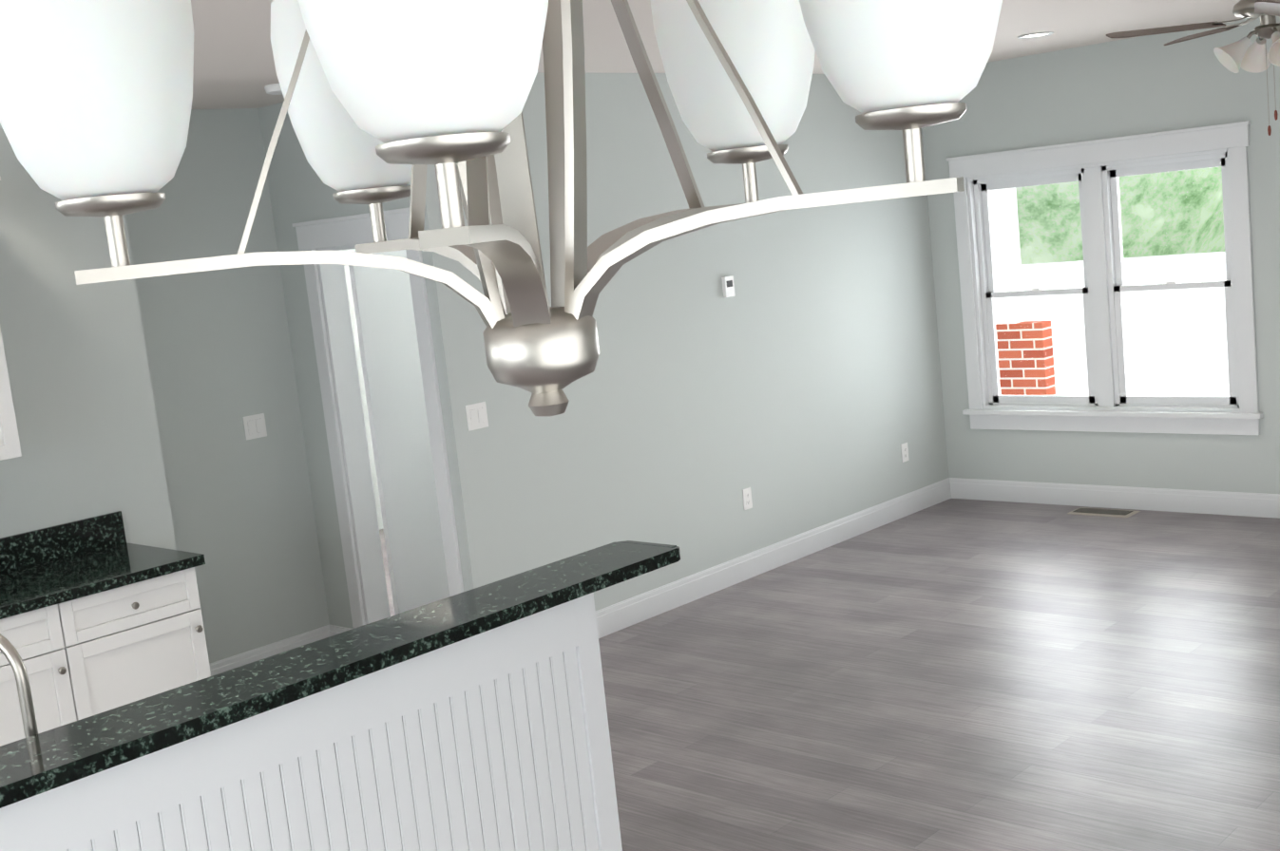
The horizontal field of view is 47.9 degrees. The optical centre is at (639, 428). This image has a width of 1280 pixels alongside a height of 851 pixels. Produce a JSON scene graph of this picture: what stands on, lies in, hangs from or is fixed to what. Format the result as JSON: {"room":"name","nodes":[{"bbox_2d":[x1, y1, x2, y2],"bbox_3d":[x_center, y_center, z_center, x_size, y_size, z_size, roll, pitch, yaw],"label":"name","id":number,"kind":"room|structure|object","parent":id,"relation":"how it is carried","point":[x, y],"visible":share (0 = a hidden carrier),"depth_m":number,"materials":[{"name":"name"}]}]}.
{"room":"dining area","nodes":[
{"label":"dining area","id":0,"kind":"room"},
{"bbox_2d":[0,123,176,550],"bbox_3d":[-4.454,0.572,3.757,0.140,2.760,6.900,2,11,43],"label":"wall","id":1,"kind":"structure","parent":0,"point":[80,384],"depth_m":5.89,"materials":[{"name":"grey paint"}]},
{"bbox_2d":[0,327,21,460],"bbox_3d":[-2.725,-0.313,5.214,0.348,0.965,0.687,2,11,43],"label":"upper cabinet","id":2,"kind":"object","parent":1,"relation":"attached to","point":[9,446],"depth_m":5.36,"materials":[{"name":"white paint"}]},
{"bbox_2d":[0,511,126,572],"bbox_3d":[-2.937,0.607,5.255,0.020,0.134,2.256,2,11,43],"label":"backsplash","id":3,"kind":"structure","parent":1,"relation":"attached to","point":[82,536],"depth_m":5.86,"materials":[{"name":"black stone"}]},
{"bbox_2d":[125,108,329,664],"bbox_3d":[-2.086,-0.138,6.992,0.140,2.760,1.180,2,11,43],"label":"wall","id":4,"kind":"structure","parent":0,"point":[219,353],"depth_m":6.99,"materials":[{"name":"grey paint"}]},
{"bbox_2d":[242,413,267,440],"bbox_3d":[-1.893,-0.010,7.092,0.008,0.116,0.118,2,11,43],"label":"light switch","id":5,"kind":"object","parent":4,"relation":"attached to","point":[255,426],"visible":1,"depth_m":7.09,"materials":[{"name":"white plastic"}]},
{"bbox_2d":[209,625,338,676],"bbox_3d":[-1.940,1.168,7.072,0.016,0.135,1.040,2,11,43],"label":"baseboard","id":6,"kind":"structure","parent":4,"relation":"attached to","point":[264,652],"depth_m":7.18,"materials":[{"name":"white paint"}]},
{"bbox_2d":[342,248,383,530],"bbox_3d":[-2.278,-0.575,10.210,0.140,2.760,3.600,2,11,43],"label":"wall","id":7,"kind":"structure","parent":0,"point":[363,394],"depth_m":10.40,"materials":[{"name":"grey paint"}]},
{"bbox_2d":[258,102,496,629],"bbox_3d":[-1.246,-0.214,6.906,1.200,2.760,0.140,2,11,43],"label":"wall","id":8,"kind":"structure","parent":0,"point":[300,191],"depth_m":6.90,"materials":[{"name":"grey paint"}]},
{"bbox_2d":[292,207,463,629],"bbox_3d":[-1.169,0.074,6.879,0.950,2.183,0.174,2,11,43],"label":"door frame","id":9,"kind":"structure","parent":8,"relation":"attached to","point":[342,233],"depth_m":7.04,"materials":[{"name":"white paint"}]},
{"bbox_2d":[348,249,449,614],"bbox_3d":[-1.049,0.062,7.415,0.101,2.008,0.720,2,11,43],"label":"door leaf","id":10,"kind":"structure","parent":8,"relation":"in","point":[382,297],"depth_m":7.27,"materials":[{"name":"white paint"}]},
{"bbox_2d":[458,72,948,611],"bbox_3d":[0.575,-0.571,8.061,0.140,2.760,4.100,2,11,43],"label":"wall","id":11,"kind":"structure","parent":0,"point":[794,384],"depth_m":7.83,"materials":[{"name":"grey paint"}]},
{"bbox_2d":[465,401,488,431],"bbox_3d":[-0.741,-0.057,6.565,0.008,0.116,0.118,2,11,43],"label":"light switch","id":12,"kind":"object","parent":11,"relation":"attached to","point":[476,416],"visible":1,"depth_m":6.56,"materials":[{"name":"white plastic"}]},
{"bbox_2d":[721,275,735,297],"bbox_3d":[0.480,-0.772,7.836,0.022,0.110,0.075,2,11,43],"label":"thermostat","id":13,"kind":"object","parent":11,"relation":"attached to","point":[728,286],"visible":0.89,"depth_m":7.82,"materials":[{"name":"white plastic"}]},
{"bbox_2d":[742,487,752,510],"bbox_3d":[0.598,0.389,8.006,0.007,0.116,0.072,2,11,43],"label":"outlet","id":14,"kind":"object","parent":11,"relation":"attached to","point":[747,499],"visible":1,"depth_m":8.00,"materials":[{"name":"white plastic"}]},
{"bbox_2d":[595,477,954,638],"bbox_3d":[0.668,0.749,8.085,0.016,0.135,4.116,2,11,43],"label":"baseboard","id":15,"kind":"structure","parent":11,"relation":"attached to","point":[640,608],"depth_m":8.09,"materials":[{"name":"white paint"}]},
{"bbox_2d":[900,442,909,462],"bbox_3d":[1.684,0.152,9.157,0.007,0.116,0.072,2,11,43],"label":"outlet","id":16,"kind":"object","parent":11,"relation":"attached to","point":[905,451],"visible":1,"depth_m":9.15,"materials":[{"name":"white plastic"}]},
{"bbox_2d":[191,0,1241,109],"bbox_3d":[-1.499,-1.257,4.141,10.070,0.120,12.400,2,11,43],"label":"ceiling","id":17,"kind":"structure","parent":0,"point":[234,65],"depth_m":6.36,"materials":[{"name":"white paint"}]},
{"bbox_2d":[264,83,282,95],"bbox_3d":[-1.559,-1.470,6.242,0.132,0.036,0.132,2,11,43],"label":"smoke detector","id":18,"kind":"object","parent":17,"relation":"attached to","point":[274,89],"visible":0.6,"depth_m":6.19,"materials":[{"name":"white plastic"}]},
{"bbox_2d":[0,0,1002,417],"bbox_3d":[-0.100,-0.448,1.007,0.668,0.885,0.651,2,11,43],"label":"chandelier","id":19,"kind":"object","parent":17,"relation":"hanging from","point":[386,101],"visible":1,"depth_m":0.93,"materials":[{"name":"white glass"}]},
{"bbox_2d":[1017,31,1053,38],"bbox_3d":[2.050,-2.039,7.471,0.184,0.007,0.184,2,11,43],"label":"recessed light","id":20,"kind":"object","parent":17,"relation":"in","point":[1034,35],"visible":0.94,"depth_m":7.47,"materials":[{"name":"white paint"}]},
{"bbox_2d":[1106,0,1279,135],"bbox_3d":[2.670,-1.564,6.011,1.233,0.665,1.269,2,11,43],"label":"ceiling fan","id":21,"kind":"object","parent":17,"relation":"hanging from","point":[1245,53],"visible":1,"depth_m":6.01,"materials":[{"name":"silver metal"}]},
{"bbox_2d":[379,498,1279,850],"bbox_3d":[-1.200,1.579,4.544,10.070,0.120,12.400,2,11,43],"label":"floor","id":22,"kind":"structure","parent":0,"point":[966,676],"depth_m":5.85,"materials":[{"name":"wood"}]},
{"bbox_2d":[0,598,98,746],"bbox_3d":[-2.464,1.097,5.336,0.618,0.870,0.613,2,11,43],"label":"base cabinet","id":23,"kind":"object","parent":22,"relation":"on","point":[51,644],"depth_m":5.23,"materials":[{"name":"white paint"}]},
{"bbox_2d":[79,568,210,713],"bbox_3d":[-2.128,1.010,5.692,0.618,0.870,0.614,2,11,43],"label":"base cabinet","id":24,"kind":"object","parent":22,"relation":"on","point":[99,614],"depth_m":5.50,"materials":[{"name":"white paint"}]},
{"bbox_2d":[0,541,205,621],"bbox_3d":[-2.324,0.603,5.453,0.643,0.040,1.142,2,11,43],"label":"countertop","id":25,"kind":"structure","parent":24,"relation":"on","point":[33,587],"depth_m":5.51,"materials":[{"name":"black stone"}]},
{"bbox_2d":[0,593,622,850],"bbox_3d":[-1.266,1.172,3.209,0.825,1.070,2.660,2,11,43],"label":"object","id":26,"kind":"object","parent":22,"relation":"on","point":[475,719],"depth_m":3.37,"materials":[{"name":"white paint"}]},
{"bbox_2d":[0,540,680,810],"bbox_3d":[-0.988,0.605,3.016,0.240,0.038,2.975,2,11,43],"label":"island countertop","id":27,"kind":"structure","parent":26,"relation":"on","point":[33,766],"depth_m":3.19,"materials":[{"name":"black stone"}]},
{"bbox_2d":[0,633,38,738],"bbox_3d":[-1.326,0.610,3.021,0.236,0.422,0.166,2,11,43],"label":"faucet","id":28,"kind":"object","parent":27,"relation":"on","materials":[{"name":"silver metal"}]},
{"bbox_2d":[1067,507,1140,517],"bbox_3d":[2.792,0.504,8.688,0.380,0.008,0.175,2,11,43],"label":"floor vent","id":29,"kind":"object","parent":22,"relation":"in","point":[1101,512],"visible":1,"depth_m":8.66,"materials":[{"name":"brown metal"}]},
{"bbox_2d":[922,15,1279,494],"bbox_3d":[4.138,-0.852,7.393,5.960,2.760,0.140,2,11,43],"label":"wall","id":30,"kind":"structure","parent":0,"point":[1139,85],"depth_m":8.47,"materials":[{"name":"grey paint"}]},
{"bbox_2d":[946,120,1263,435],"bbox_3d":[2.763,-0.848,8.654,1.880,1.741,0.195,2,11,43],"label":"double-hung window","id":31,"kind":"structure","parent":30,"relation":"in","point":[1103,289],"depth_m":8.61,"materials":[{"name":"white paint"}]},
{"bbox_2d":[950,477,1279,518],"bbox_3d":[3.397,0.431,8.293,3.640,0.135,0.016,2,11,43],"label":"baseboard","id":32,"kind":"structure","parent":30,"relation":"attached to","point":[1200,502],"depth_m":8.73,"materials":[{"name":"white paint"}]},
{"label":"outside","id":33,"kind":"structure","parent":0,"visible":0},
{"bbox_2d":[989,166,1229,396],"bbox_3d":[20.375,-12.862,24.976,55.000,18.915,51.159,2,11,43],"label":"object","id":34,"kind":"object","parent":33,"point":[1201,301],"depth_m":11.03,"materials":[{"name":"foliage"},{"name":"brick"}]}
]}

